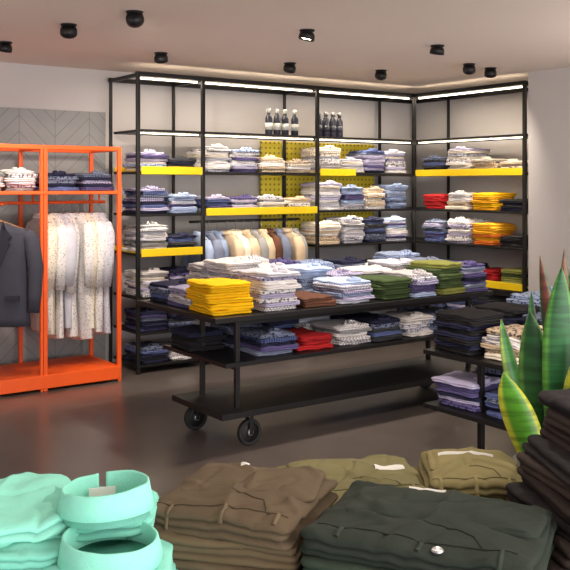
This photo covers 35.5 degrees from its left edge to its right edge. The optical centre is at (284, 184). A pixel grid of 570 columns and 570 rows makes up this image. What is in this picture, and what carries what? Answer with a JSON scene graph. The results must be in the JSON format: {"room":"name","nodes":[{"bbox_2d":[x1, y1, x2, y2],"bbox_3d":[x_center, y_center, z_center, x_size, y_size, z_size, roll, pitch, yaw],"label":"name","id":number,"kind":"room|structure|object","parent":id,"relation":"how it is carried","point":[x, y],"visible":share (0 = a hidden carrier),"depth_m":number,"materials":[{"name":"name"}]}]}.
{"room":"clothing store","nodes":[
{"label":"clothing store","id":0,"kind":"room"},
{"bbox_2d":[0,62,411,361],"bbox_3d":[-2.131,0.270,7.318,9.400,2.500,0.200,0,0,-35],"label":"wall","id":1,"kind":"structure","parent":0,"point":[29,86],"depth_m":8.07,"materials":[{"name":"paint"}]},
{"bbox_2d":[0,107,105,364],"bbox_3d":[-3.636,0.450,6.114,5.150,2.140,0.020,0,0,-35],"label":"tile panel","id":2,"kind":"object","parent":1,"relation":"attached to","point":[28,126],"visible":0.4,"depth_m":7.32,"materials":[{"name":"grey tile"}]},
{"bbox_2d":[0,340,516,497],"bbox_3d":[0.649,1.570,3.404,9.400,0.100,9.800,0,0,-35],"label":"floor","id":3,"kind":"structure","parent":0,"point":[133,422],"depth_m":5.56,"materials":[{"name":"concrete"}]},
{"bbox_2d":[0,144,120,394],"bbox_3d":[-2.116,0.613,6.650,1.680,1.815,0.576,0,0,-35],"label":"rack","id":4,"kind":"object","parent":3,"relation":"on","point":[43,374],"visible":0.96,"depth_m":6.72,"materials":[{"name":"orange metal"}]},
{"bbox_2d":[0,167,37,190],"bbox_3d":[-2.024,-0.043,6.651,0.274,0.180,0.371,0,0,-35],"label":"shirts","id":5,"kind":"object","parent":4,"relation":"in","point":[16,179],"visible":0.93,"depth_m":6.51,"materials":[{"name":"fabric"}]},
{"bbox_2d":[0,207,43,326],"bbox_3d":[-2.050,0.581,6.390,0.633,0.858,0.198,0,0,-1],"label":"blazer","id":6,"kind":"object","parent":4,"relation":"hanging from","point":[21,261],"visible":1,"depth_m":6.33,"materials":[{"name":"fabric"}]},
{"bbox_2d":[33,170,78,190],"bbox_3d":[-1.770,-0.033,6.832,0.291,0.157,0.378,0,0,-35],"label":"shirts","id":7,"kind":"object","parent":4,"relation":"in","point":[57,180],"visible":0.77,"depth_m":6.71,"materials":[{"name":"fabric"}]},
{"bbox_2d":[25,201,114,339],"bbox_3d":[-1.669,0.665,6.957,0.624,1.080,0.572,0,0,-35],"label":"shirts","id":8,"kind":"object","parent":4,"relation":"hanging from","point":[81,245],"visible":0.88,"depth_m":6.79,"materials":[{"name":"fabric"}]},
{"bbox_2d":[71,171,113,190],"bbox_3d":[-1.539,-0.034,7.001,0.297,0.158,0.372,0,0,-35],"label":"shirts","id":9,"kind":"object","parent":4,"relation":"in","point":[98,180],"visible":0.84,"depth_m":6.87,"materials":[{"name":"fabric"}]},
{"bbox_2d":[136,290,493,445],"bbox_3d":[0.269,1.140,6.115,2.320,0.760,1.060,0,0,-35],"label":"display table","id":10,"kind":"object","parent":3,"relation":"on","point":[237,401],"visible":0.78,"depth_m":5.57,"materials":[{"name":"black metal"}]},
{"bbox_2d":[148,279,187,302],"bbox_3d":[-0.729,0.688,5.854,0.304,0.148,0.323,0,0,-38],"label":"shirts","id":11,"kind":"object","parent":10,"relation":"on","point":[158,291],"visible":0.4,"depth_m":5.78,"materials":[{"name":"fabric"}]},
{"bbox_2d":[167,284,192,308],"bbox_3d":[-0.561,0.689,5.634,0.306,0.146,0.376,0,0,-31],"label":"shirts","id":12,"kind":"object","parent":10,"relation":"on","point":[178,296],"visible":0.33,"depth_m":5.57,"materials":[{"name":"fabric"}]},
{"bbox_2d":[185,261,208,278],"bbox_3d":[-0.502,0.632,6.017,0.303,0.260,0.321,0,0,-34],"label":"shirts","id":13,"kind":"object","parent":10,"relation":"on","point":[196,269],"visible":0.15,"depth_m":5.95,"materials":[{"name":"fabric"}]},
{"bbox_2d":[169,324,227,351],"bbox_3d":[-0.554,0.966,5.656,0.301,0.128,0.347,0,0,-38],"label":"trousers","id":14,"kind":"object","parent":10,"relation":"on","point":[186,337],"visible":0.94,"depth_m":5.56,"materials":[{"name":"fabric"}]},
{"bbox_2d":[186,278,253,315],"bbox_3d":[-0.394,0.661,5.343,0.329,0.201,0.374,0,0,-34],"label":"stack","id":15,"kind":"object","parent":10,"relation":"on","point":[211,296],"visible":1,"depth_m":5.21,"materials":[{"name":"fabric"}]},
{"bbox_2d":[203,257,260,279],"bbox_3d":[-0.331,0.611,5.790,0.294,0.300,0.379,0,0,-37],"label":"shirts","id":16,"kind":"object","parent":10,"relation":"on","point":[222,267],"visible":0.27,"depth_m":5.70,"materials":[{"name":"fabric"}]},
{"bbox_2d":[209,323,262,347],"bbox_3d":[-0.320,0.953,5.809,0.308,0.159,0.348,0,0,-34],"label":"shirts","id":17,"kind":"object","parent":10,"relation":"on","point":[228,328],"visible":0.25,"depth_m":5.68,"materials":[{"name":"fabric"}]},
{"bbox_2d":[233,326,298,356],"bbox_3d":[-0.124,0.954,5.529,0.314,0.156,0.368,0,0,-35],"label":"shirts","id":18,"kind":"object","parent":10,"relation":"on","point":[259,341],"visible":0.98,"depth_m":5.41,"materials":[{"name":"fabric"}]},
{"bbox_2d":[235,267,301,311],"bbox_3d":[-0.107,0.631,5.512,0.314,0.260,0.374,0,0,-36],"label":"shirts","id":19,"kind":"object","parent":10,"relation":"on","point":[271,289],"visible":0.9,"depth_m":5.38,"materials":[{"name":"fabric"}]},
{"bbox_2d":[260,319,298,329],"bbox_3d":[-0.099,0.935,5.971,0.300,0.196,0.347,0,0,-35],"label":"shirts","id":20,"kind":"object","parent":10,"relation":"on","point":[287,324],"visible":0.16,"depth_m":5.87,"materials":[{"name":"fabric"}]},
{"bbox_2d":[285,327,332,350],"bbox_3d":[0.117,0.981,5.704,0.303,0.100,0.348,0,0,-37],"label":"sweater","id":21,"kind":"object","parent":10,"relation":"on","point":[307,339],"visible":0.68,"depth_m":5.59,"materials":[{"name":"fabric"}]},
{"bbox_2d":[285,263,332,291],"bbox_3d":[0.121,0.644,6.118,0.306,0.234,0.380,0,0,-40],"label":"shirts","id":22,"kind":"object","parent":10,"relation":"on","point":[308,272],"visible":0.48,"depth_m":5.97,"materials":[{"name":"fabric"}]},
{"bbox_2d":[293,316,329,330],"bbox_3d":[0.142,0.918,6.137,0.301,0.228,0.344,0,0,-37],"label":"shirts","id":23,"kind":"object","parent":10,"relation":"on","point":[306,322],"visible":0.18,"depth_m":6.00,"materials":[{"name":"fabric"}]},
{"bbox_2d":[296,259,334,268],"bbox_3d":[0.177,0.648,6.512,0.302,0.228,0.320,0,0,-36],"label":"shirts","id":24,"kind":"object","parent":10,"relation":"on","point":[305,261],"visible":0.09,"depth_m":6.43,"materials":[{"name":"fabric"}]},
{"bbox_2d":[295,291,336,307],"bbox_3d":[0.136,0.722,5.671,0.270,0.077,0.338,0,0,-36],"label":"sweater","id":25,"kind":"object","parent":10,"relation":"on","point":[307,299],"visible":0.64,"depth_m":5.55,"materials":[{"name":"fabric"}]},
{"bbox_2d":[311,318,371,345],"bbox_3d":[0.376,0.955,5.871,0.296,0.152,0.377,0,0,-32],"label":"shirts","id":26,"kind":"object","parent":10,"relation":"on","point":[343,331],"visible":0.88,"depth_m":5.76,"materials":[{"name":"fabric"}]},
{"bbox_2d":[310,276,374,303],"bbox_3d":[0.369,0.677,5.824,0.307,0.169,0.379,0,0,-38],"label":"shirts","id":27,"kind":"object","parent":10,"relation":"on","point":[346,290],"visible":0.94,"depth_m":5.71,"materials":[{"name":"fabric"}]},
{"bbox_2d":[321,256,365,268],"bbox_3d":[0.424,0.644,6.661,0.298,0.233,0.325,0,0,-35],"label":"shirts","id":28,"kind":"object","parent":10,"relation":"on","point":[338,262],"visible":0.27,"depth_m":6.55,"materials":[{"name":"fabric"}]},
{"bbox_2d":[326,268,362,276],"bbox_3d":[0.347,0.672,6.282,0.306,0.181,0.361,0,0,-32],"label":"shirts","id":29,"kind":"object","parent":10,"relation":"on","point":[344,272],"visible":0.16,"depth_m":6.16,"materials":[{"name":"fabric"}]},
{"bbox_2d":[337,265,391,274],"bbox_3d":[0.575,0.666,6.437,0.319,0.192,0.383,0,0,-37],"label":"shirts","id":30,"kind":"object","parent":10,"relation":"on","point":[375,269],"visible":0.29,"depth_m":6.32,"materials":[{"name":"fabric"}]},
{"bbox_2d":[342,312,401,341],"bbox_3d":[0.593,0.948,6.026,0.285,0.164,0.378,0,0,-37],"label":"shirts","id":31,"kind":"object","parent":10,"relation":"on","point":[384,327],"visible":0.69,"depth_m":5.91,"materials":[{"name":"fabric"}]},
{"bbox_2d":[354,274,412,299],"bbox_3d":[0.652,0.687,6.025,0.293,0.147,0.369,0,0,-37],"label":"sweater","id":32,"kind":"object","parent":10,"relation":"on","point":[385,287],"visible":0.77,"depth_m":5.90,"materials":[{"name":"fabric"}]},
{"bbox_2d":[367,258,413,269],"bbox_3d":[0.808,0.649,6.601,0.294,0.228,0.374,0,0,-40],"label":"shirts","id":33,"kind":"object","parent":10,"relation":"on","point":[394,264],"visible":0.25,"depth_m":6.50,"materials":[{"name":"fabric"}]},
{"bbox_2d":[372,250,419,259],"bbox_3d":[0.867,0.633,6.991,0.296,0.258,0.330,0,0,-38],"label":"shirts","id":34,"kind":"object","parent":10,"relation":"on","point":[403,253],"visible":0.22,"depth_m":6.91,"materials":[{"name":"fabric"}]},
{"bbox_2d":[376,310,433,336],"bbox_3d":[0.819,0.952,6.201,0.298,0.160,0.379,0,0,-36],"label":"shirts","id":35,"kind":"object","parent":10,"relation":"on","point":[412,323],"visible":0.69,"depth_m":6.07,"materials":[{"name":"fabric"}]},
{"bbox_2d":[382,269,438,297],"bbox_3d":[0.862,0.668,6.176,0.268,0.187,0.368,0,0,-34],"label":"shirts","id":36,"kind":"object","parent":10,"relation":"on","point":[423,285],"visible":0.61,"depth_m":6.05,"materials":[{"name":"fabric"}]},
{"bbox_2d":[406,308,442,330],"bbox_3d":[1.022,0.954,6.345,0.308,0.154,0.376,0,0,-39],"label":"shirts","id":37,"kind":"object","parent":10,"relation":"on","point":[431,311],"visible":0.17,"depth_m":6.26,"materials":[{"name":"fabric"}]},
{"bbox_2d":[405,259,465,294],"bbox_3d":[1.063,0.646,6.310,0.288,0.228,0.381,0,0,-39],"label":"sweater","id":38,"kind":"object","parent":10,"relation":"on","point":[448,274],"visible":0.72,"depth_m":6.19,"materials":[{"name":"fabric"}]},
{"bbox_2d":[452,260,488,292],"bbox_3d":[1.268,0.651,6.466,0.279,0.220,0.375,0,0,-33],"label":"shirts","id":39,"kind":"object","parent":10,"relation":"on","point":[474,278],"visible":0.54,"depth_m":6.33,"materials":[{"name":"fabric"}]},
{"bbox_2d":[108,71,527,374],"bbox_3d":[0.492,0.305,7.808,3.556,2.430,1.966,0,0,-35],"label":"shelving unit","id":40,"kind":"object","parent":3,"relation":"on","point":[270,183],"visible":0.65,"depth_m":8.08,"materials":[{"name":"black metal"}]},
{"bbox_2d":[122,221,167,251],"bbox_3d":[-1.159,0.424,7.386,0.298,0.251,0.391,0,0,-35],"label":"shirts","id":41,"kind":"object","parent":40,"relation":"on","point":[152,235],"visible":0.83,"depth_m":7.28,"materials":[{"name":"fabric"}]},
{"bbox_2d":[122,185,169,213],"bbox_3d":[-1.163,0.120,7.400,0.303,0.234,0.382,0,0,-35],"label":"shirts","id":42,"kind":"object","parent":40,"relation":"on","point":[152,201],"visible":0.91,"depth_m":7.28,"materials":[{"name":"fabric"}]},
{"bbox_2d":[123,268,168,296],"bbox_3d":[-1.145,0.795,7.391,0.295,0.232,0.384,0,0,-35],"label":"shirts","id":43,"kind":"object","parent":40,"relation":"on","point":[147,275],"visible":0.69,"depth_m":7.27,"materials":[{"name":"fabric"}]},
{"bbox_2d":[122,149,169,170],"bbox_3d":[-1.155,-0.206,7.386,0.286,0.179,0.385,0,0,-35],"label":"shirts","id":44,"kind":"object","parent":40,"relation":"on","point":[151,157],"visible":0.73,"depth_m":7.29,"materials":[{"name":"fabric"}]},
{"bbox_2d":[124,307,168,331],"bbox_3d":[-1.150,1.100,7.388,0.289,0.182,0.381,0,0,-35],"label":"shirts","id":45,"kind":"object","parent":40,"relation":"on","point":[151,319],"visible":0.84,"depth_m":7.27,"materials":[{"name":"fabric"}]},
{"bbox_2d":[125,341,168,363],"bbox_3d":[-1.149,1.377,7.389,0.281,0.151,0.388,0,0,-35],"label":"shirts","id":46,"kind":"object","parent":40,"relation":"on","point":[150,352],"visible":0.88,"depth_m":7.28,"materials":[{"name":"fabric"}]},
{"bbox_2d":[159,266,188,279],"bbox_3d":[-0.942,0.796,7.551,0.295,0.231,0.379,0,0,-35],"label":"shirts","id":47,"kind":"object","parent":40,"relation":"on","point":[175,272],"visible":0.27,"depth_m":7.40,"materials":[{"name":"fabric"}]},
{"bbox_2d":[164,192,197,212],"bbox_3d":[-0.933,0.147,7.536,0.284,0.177,0.390,0,0,-35],"label":"shirts","id":48,"kind":"object","parent":40,"relation":"on","point":[183,202],"visible":0.76,"depth_m":7.39,"materials":[{"name":"fabric"}]},
{"bbox_2d":[165,232,196,247],"bbox_3d":[-0.931,0.473,7.543,0.282,0.154,0.380,0,0,-35],"label":"shirts","id":49,"kind":"object","parent":40,"relation":"on","point":[176,240],"visible":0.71,"depth_m":7.41,"materials":[{"name":"fabric"}]},
{"bbox_2d":[166,312,195,328],"bbox_3d":[-0.940,1.116,7.551,0.290,0.152,0.390,0,0,-35],"label":"shirts","id":50,"kind":"object","parent":40,"relation":"on","point":[174,320],"visible":0.41,"depth_m":7.39,"materials":[{"name":"fabric"}]},
{"bbox_2d":[166,156,196,166],"bbox_3d":[-0.933,-0.181,7.548,0.278,0.130,0.368,0,0,-35],"label":"shirts","id":51,"kind":"object","parent":40,"relation":"on","point":[182,161],"visible":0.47,"depth_m":7.40,"materials":[{"name":"fabric"}]},
{"bbox_2d":[186,144,231,171],"bbox_3d":[-0.661,-0.233,7.747,0.314,0.250,0.387,0,0,-35],"label":"shirts","id":52,"kind":"object","parent":40,"relation":"on","point":[216,156],"visible":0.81,"depth_m":7.63,"materials":[{"name":"fabric"}]},
{"bbox_2d":[193,194,232,211],"bbox_3d":[-0.672,0.153,7.738,0.320,0.155,0.398,0,0,-35],"label":"shirts","id":53,"kind":"object","parent":40,"relation":"on","point":[217,200],"visible":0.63,"depth_m":7.61,"materials":[{"name":"fabric"}]},
{"bbox_2d":[225,194,257,207],"bbox_3d":[-0.438,0.156,7.934,0.293,0.148,0.374,0,0,-35],"label":"shirts","id":54,"kind":"object","parent":40,"relation":"on","point":[243,201],"visible":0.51,"depth_m":7.79,"materials":[{"name":"fabric"}]},
{"bbox_2d":[228,147,259,171],"bbox_3d":[-0.432,-0.222,7.916,0.322,0.227,0.388,0,0,-35],"label":"shirts","id":55,"kind":"object","parent":40,"relation":"on","point":[243,160],"visible":0.75,"depth_m":7.77,"materials":[{"name":"fabric"}]},
{"bbox_2d":[183,219,307,266],"bbox_3d":[-0.330,0.741,8.056,1.221,0.863,0.571,0,0,-35],"label":"jackets","id":56,"kind":"object","parent":40,"relation":"hanging from","point":[268,243],"visible":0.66,"depth_m":7.87,"materials":[{"name":"fabric"}]},
{"bbox_2d":[251,194,285,206],"bbox_3d":[-0.196,0.155,8.076,0.309,0.151,0.376,0,0,-35],"label":"shirts","id":57,"kind":"object","parent":40,"relation":"on","point":[269,200],"visible":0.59,"depth_m":7.93,"materials":[{"name":"fabric"}]},
{"bbox_2d":[265,108,272,133],"bbox_3d":[-0.146,-0.572,8.065,0.069,0.240,0.069,0,0,-35],"label":"drink bottle","id":58,"kind":"object","parent":40,"relation":"on","point":[268,119],"visible":0.88,"depth_m":8.04,"materials":[{"name":"black glass"}]},
{"bbox_2d":[254,155,285,172],"bbox_3d":[-0.186,-0.192,8.075,0.298,0.165,0.380,0,0,-35],"label":"shirts","id":59,"kind":"object","parent":40,"relation":"on","point":[267,164],"visible":0.83,"depth_m":7.93,"materials":[{"name":"fabric"}]},
{"bbox_2d":[273,109,280,134],"bbox_3d":[-0.073,-0.572,8.117,0.069,0.240,0.069,0,0,-35],"label":"drink bottle","id":60,"kind":"object","parent":40,"relation":"on","point":[276,120],"visible":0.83,"depth_m":8.09,"materials":[{"name":"black glass"}]},
{"bbox_2d":[281,109,288,134],"bbox_3d":[0.000,-0.572,8.169,0.069,0.240,0.069,0,0,-35],"label":"drink bottle","id":61,"kind":"object","parent":40,"relation":"on","point":[284,121],"visible":0.87,"depth_m":8.14,"materials":[{"name":"black glass"}]},
{"bbox_2d":[283,196,310,206],"bbox_3d":[0.046,0.164,8.230,0.292,0.131,0.356,0,0,-35],"label":"shirts","id":62,"kind":"object","parent":40,"relation":"on","point":[298,201],"visible":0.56,"depth_m":8.09,"materials":[{"name":"fabric"}]},
{"bbox_2d":[284,158,311,172],"bbox_3d":[0.039,-0.176,8.236,0.306,0.134,0.365,0,0,-35],"label":"shirts","id":63,"kind":"object","parent":40,"relation":"on","point":[296,165],"visible":0.66,"depth_m":8.09,"materials":[{"name":"fabric"}]},
{"bbox_2d":[299,220,341,244],"bbox_3d":[0.331,0.442,8.451,0.300,0.229,0.394,0,0,-35],"label":"shirts","id":64,"kind":"object","parent":40,"relation":"on","point":[329,230],"visible":0.84,"depth_m":8.33,"materials":[{"name":"fabric"}]},
{"bbox_2d":[300,180,341,209],"bbox_3d":[0.341,0.094,8.443,0.308,0.284,0.380,0,0,-33],"label":"shirts","id":65,"kind":"object","parent":40,"relation":"on","point":[329,191],"visible":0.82,"depth_m":8.32,"materials":[{"name":"fabric"}]},
{"bbox_2d":[300,145,341,172],"bbox_3d":[0.335,-0.245,8.439,0.306,0.261,0.383,0,0,-35],"label":"shirts","id":66,"kind":"object","parent":40,"relation":"on","point":[329,155],"visible":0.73,"depth_m":8.33,"materials":[{"name":"fabric"}]},
{"bbox_2d":[323,215,365,242],"bbox_3d":[0.568,0.422,8.609,0.312,0.268,0.410,0,0,-35],"label":"shirts","id":67,"kind":"object","parent":40,"relation":"on","point":[351,231],"visible":0.71,"depth_m":8.47,"materials":[{"name":"fabric"}]},
{"bbox_2d":[338,184,363,209],"bbox_3d":[0.556,0.114,8.614,0.307,0.246,0.385,0,0,-35],"label":"shirts","id":68,"kind":"object","parent":40,"relation":"on","point":[351,198],"visible":0.67,"depth_m":8.47,"materials":[{"name":"fabric"}]},
{"bbox_2d":[338,157,364,172],"bbox_3d":[0.566,-0.193,8.609,0.300,0.156,0.378,0,0,-35],"label":"shirts","id":69,"kind":"object","parent":40,"relation":"on","point":[348,162],"visible":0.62,"depth_m":8.47,"materials":[{"name":"fabric"}]},
{"bbox_2d":[346,148,386,172],"bbox_3d":[0.790,-0.236,8.768,0.307,0.244,0.390,0,0,-35],"label":"shirts","id":70,"kind":"object","parent":40,"relation":"on","point":[373,160],"visible":0.77,"depth_m":8.63,"materials":[{"name":"fabric"}]},
{"bbox_2d":[360,216,386,241],"bbox_3d":[0.793,0.428,8.766,0.311,0.257,0.382,0,0,-35],"label":"shirts","id":71,"kind":"object","parent":40,"relation":"on","point":[374,230],"visible":0.66,"depth_m":8.62,"materials":[{"name":"fabric"}]},
{"bbox_2d":[362,186,385,208],"bbox_3d":[0.792,0.121,8.785,0.309,0.231,0.388,0,0,-35],"label":"shirts","id":72,"kind":"object","parent":40,"relation":"on","point":[373,195],"visible":0.64,"depth_m":8.64,"materials":[{"name":"fabric"}]},
{"bbox_2d":[372,183,408,208],"bbox_3d":[1.025,0.108,8.937,0.311,0.257,0.380,0,0,-35],"label":"shirts","id":73,"kind":"object","parent":40,"relation":"on","point":[395,194],"visible":0.7,"depth_m":8.80,"materials":[{"name":"fabric"}]},
{"bbox_2d":[376,149,405,173],"bbox_3d":[1.012,-0.237,8.947,0.325,0.241,0.389,0,0,-35],"label":"shirts","id":74,"kind":"object","parent":40,"relation":"on","point":[395,162],"visible":0.58,"depth_m":8.80,"materials":[{"name":"fabric"}]},
{"bbox_2d":[377,215,407,240],"bbox_3d":[1.019,0.429,8.938,0.315,0.254,0.380,0,0,-35],"label":"shirts","id":75,"kind":"object","parent":40,"relation":"on","point":[395,230],"visible":0.62,"depth_m":8.80,"materials":[{"name":"fabric"}]},
{"bbox_2d":[421,155,449,169],"bbox_3d":[1.575,-0.205,8.844,0.393,0.179,0.318,0,0,-35],"label":"shirts","id":76,"kind":"object","parent":40,"relation":"on","point":[433,162],"visible":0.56,"depth_m":8.71,"materials":[{"name":"fabric"}]},
{"bbox_2d":[423,194,448,208],"bbox_3d":[1.571,0.160,8.851,0.371,0.148,0.299,0,0,-35],"label":"sweater","id":77,"kind":"object","parent":40,"relation":"on","point":[432,201],"visible":0.63,"depth_m":8.72,"materials":[{"name":"fabric"}]},
{"bbox_2d":[422,218,450,241],"bbox_3d":[1.575,0.441,8.850,0.405,0.233,0.320,0,0,-35],"label":"shirts","id":78,"kind":"object","parent":40,"relation":"on","point":[436,229],"visible":0.64,"depth_m":8.72,"materials":[{"name":"fabric"}]},
{"bbox_2d":[445,190,476,209],"bbox_3d":[1.760,0.142,8.572,0.378,0.187,0.309,0,0,-35],"label":"shirts","id":79,"kind":"object","parent":40,"relation":"on","point":[460,199],"visible":0.73,"depth_m":8.45,"materials":[{"name":"fabric"}]},
{"bbox_2d":[445,216,489,243],"bbox_3d":[1.766,0.428,8.575,0.387,0.260,0.324,0,0,-35],"label":"shirts","id":80,"kind":"object","parent":40,"relation":"on","point":[461,231],"visible":0.77,"depth_m":8.45,"materials":[{"name":"fabric"}]},
{"bbox_2d":[445,146,490,168],"bbox_3d":[1.763,-0.246,8.578,0.390,0.260,0.316,0,0,-35],"label":"shirts","id":81,"kind":"object","parent":40,"relation":"on","point":[460,157],"visible":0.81,"depth_m":8.46,"materials":[{"name":"fabric"}]},
{"bbox_2d":[471,156,507,168],"bbox_3d":[1.958,-0.191,8.314,0.390,0.152,0.307,0,0,-35],"label":"shirts","id":82,"kind":"object","parent":40,"relation":"on","point":[485,162],"visible":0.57,"depth_m":8.19,"materials":[{"name":"fabric"}]},
{"bbox_2d":[471,295,510,307],"bbox_3d":[1.948,1.108,8.306,0.376,0.166,0.308,0,0,-35],"label":"shirts","id":83,"kind":"object","parent":40,"relation":"on","point":[480,300],"visible":0.36,"depth_m":8.22,"materials":[{"name":"fabric"}]},
{"bbox_2d":[471,192,516,210],"bbox_3d":[1.954,0.151,8.325,0.378,0.170,0.297,0,0,-35],"label":"sweater","id":84,"kind":"object","parent":40,"relation":"on","point":[490,201],"visible":0.81,"depth_m":8.21,"materials":[{"name":"fabric"}]},
{"bbox_2d":[472,222,516,244],"bbox_3d":[1.958,0.451,8.309,0.373,0.210,0.307,0,0,-35],"label":"sweater","id":85,"kind":"object","parent":40,"relation":"on","point":[486,233],"visible":0.89,"depth_m":8.20,"materials":[{"name":"fabric"}]},
{"bbox_2d":[483,267,506,281],"bbox_3d":[1.952,0.840,8.309,0.379,0.128,0.312,0,0,-35],"label":"sweater","id":86,"kind":"object","parent":40,"relation":"on","point":[493,273],"visible":0.44,"depth_m":8.15,"materials":[{"name":"fabric"}]},
{"bbox_2d":[499,199,527,211],"bbox_3d":[2.137,0.179,8.047,0.369,0.112,0.302,0,0,-35],"label":"trousers","id":87,"kind":"object","parent":40,"relation":"on","point":[508,204],"visible":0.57,"depth_m":7.94,"materials":[{"name":"fabric"}]},
{"bbox_2d":[500,267,527,285],"bbox_3d":[2.140,0.827,8.034,0.362,0.155,0.282,0,0,-35],"label":"sweater","id":88,"kind":"object","parent":40,"relation":"on","point":[509,275],"visible":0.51,"depth_m":7.94,"materials":[{"name":"fabric"}]},
{"bbox_2d":[500,234,527,247],"bbox_3d":[2.155,0.502,8.049,0.376,0.107,0.310,0,0,-35],"label":"trousers","id":89,"kind":"object","parent":40,"relation":"on","point":[508,240],"visible":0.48,"depth_m":7.94,"materials":[{"name":"fabric"}]},
{"bbox_2d":[500,159,527,171],"bbox_3d":[2.150,-0.176,8.045,0.379,0.121,0.285,0,0,-35],"label":"shirts","id":90,"kind":"object","parent":40,"relation":"on","point":[511,163],"visible":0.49,"depth_m":7.93,"materials":[{"name":"fabric"}]},
{"bbox_2d":[423,348,518,449],"bbox_3d":[1.874,1.220,5.237,2.080,0.600,0.870,0,0,-35],"label":"display table","id":91,"kind":"object","parent":3,"relation":"on","point":[482,419],"visible":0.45,"depth_m":4.78,"materials":[{"name":"black metal"}]},
{"bbox_2d":[431,371,500,412],"bbox_3d":[1.021,1.131,4.949,0.320,0.180,0.337,0,0,-38],"label":"shirts","id":92,"kind":"object","parent":91,"relation":"on","point":[458,389],"visible":0.79,"depth_m":4.86,"materials":[{"name":"fabric"}]},
{"bbox_2d":[432,306,504,355],"bbox_3d":[1.020,0.806,4.941,0.313,0.227,0.349,0,0,-33],"label":"trousers","id":93,"kind":"object","parent":91,"relation":"on","point":[462,330],"visible":0.85,"depth_m":4.84,"materials":[{"name":"fabric"}]},
{"bbox_2d":[484,390,502,419],"bbox_3d":[1.248,1.147,4.684,0.313,0.150,0.348,0,0,-34],"label":"shirts","id":94,"kind":"object","parent":91,"relation":"on","point":[492,402],"visible":0.13,"depth_m":4.69,"materials":[{"name":"fabric"}]},
{"bbox_2d":[474,302,539,325],"bbox_3d":[1.269,0.804,5.143,0.306,0.234,0.340,0,0,-37],"label":"trousers","id":95,"kind":"object","parent":91,"relation":"on","point":[513,312],"visible":0.27,"depth_m":5.04,"materials":[{"name":"fabric"}]},
{"bbox_2d":[480,324,542,364],"bbox_3d":[1.245,0.828,4.709,0.308,0.186,0.357,0,0,-32],"label":"shirts","id":96,"kind":"object","parent":91,"relation":"on","point":[491,343],"visible":0.37,"depth_m":4.68,"materials":[{"name":"fabric"}]},
{"bbox_2d":[506,291,551,312],"bbox_3d":[1.538,0.774,5.334,0.297,0.291,0.345,0,0,-33],"label":"shirts","id":97,"kind":"object","parent":91,"relation":"on","point":[517,298],"visible":0.1,"depth_m":5.31,"materials":[{"name":"fabric"}]},
{"bbox_3d":[0.125,1.100,1.450,1.946,0.840,1.744,0,0,-35],"label":"display table","id":98,"kind":"object","parent":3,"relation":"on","visible":0},
{"bbox_2d":[0,470,177,569],"bbox_3d":[-0.345,0.561,1.334,0.383,0.242,0.352,0,0,-4],"label":"shirts","id":99,"kind":"object","parent":98,"relation":"on","point":[48,521],"visible":0.99,"depth_m":1.28,"materials":[{"name":"fabric"}]},
{"bbox_2d":[153,462,337,569],"bbox_3d":[-0.074,0.579,1.457,0.284,0.205,0.284,0,0,16],"label":"trousers","id":100,"kind":"object","parent":98,"relation":"on","point":[234,515],"visible":0.96,"depth_m":1.36,"materials":[{"name":"fabric"}]},
{"bbox_2d":[276,454,425,506],"bbox_3d":[0.126,0.610,1.699,0.286,0.142,0.253,0,0,-10],"label":"trousers","id":101,"kind":"object","parent":98,"relation":"on","point":[378,468],"visible":0.29,"depth_m":1.71,"materials":[{"name":"fabric"}]},
{"bbox_2d":[300,480,557,569],"bbox_3d":[0.209,0.583,1.333,0.362,0.198,0.280,0,0,22],"label":"stack","id":102,"kind":"object","parent":98,"relation":"on","point":[372,526],"visible":1,"depth_m":1.28,"materials":[{"name":"fabric"}]},
{"bbox_2d":[413,446,522,500],"bbox_3d":[0.354,0.605,1.729,0.208,0.152,0.247,0,0,5],"label":"trousers","id":103,"kind":"object","parent":98,"relation":"on","point":[470,470],"visible":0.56,"depth_m":1.69,"materials":[{"name":"fabric"}]},
{"bbox_2d":[498,249,569,466],"bbox_3d":[0.535,0.405,1.782,0.231,0.550,0.185,0,0,7],"label":"potted snake plant","id":104,"kind":"object","parent":98,"relation":"on","point":[544,357],"visible":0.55,"depth_m":1.73,"materials":[{"name":"green plant"}]},
{"bbox_2d":[505,388,569,569],"bbox_3d":[0.536,0.510,1.442,0.351,0.343,0.312,0,0,-8],"label":"folded clothes","id":105,"kind":"object","parent":98,"relation":"on","point":[544,468],"visible":0.63,"depth_m":1.47,"materials":[{"name":"fabric"}]},
{"bbox_2d":[0,0,569,93],"bbox_3d":[0.649,-1.030,3.404,9.400,0.100,9.800,0,0,-35],"label":"ceiling","id":106,"kind":"structure","parent":0,"point":[253,40],"depth_m":5.87,"materials":[{"name":"paint"}]},
{"bbox_2d":[60,23,76,38],"bbox_3d":[-1.319,-0.940,5.436,0.108,0.100,0.109,0,0,-35],"label":"ceiling spotlight","id":107,"kind":"object","parent":106,"relation":"attached to","point":[68,30],"depth_m":5.40,"materials":[{"name":"metal"}]},
{"bbox_2d":[126,10,143,27],"bbox_3d":[-0.848,-0.940,5.036,0.110,0.104,0.107,0,0,-35],"label":"ceiling spotlight","id":108,"kind":"object","parent":106,"relation":"attached to","point":[134,18],"depth_m":5.01,"materials":[{"name":"metal"}]},
{"bbox_2d":[298,29,314,41],"bbox_3d":[0.136,-0.944,5.630,0.106,0.072,0.105,0,0,-35],"label":"ceiling spotlight","id":109,"kind":"object","parent":106,"relation":"attached to","point":[308,35],"depth_m":5.59,"materials":[{"name":"metal"}]},
{"bbox_2d":[416,85,527,307],"bbox_3d":[2.173,0.270,9.012,0.420,2.500,2.020,0,0,-35],"label":"wall","id":110,"kind":"structure","parent":0,"point":[495,114],"depth_m":9.03,"materials":[{"name":"paint"}]},
{"bbox_2d":[528,67,569,291],"bbox_3d":[4.716,0.270,4.931,1.000,2.500,7.580,0,0,-35],"label":"wall","id":111,"kind":"structure","parent":0,"point":[548,90],"depth_m":7.56,"materials":[{"name":"paint"}]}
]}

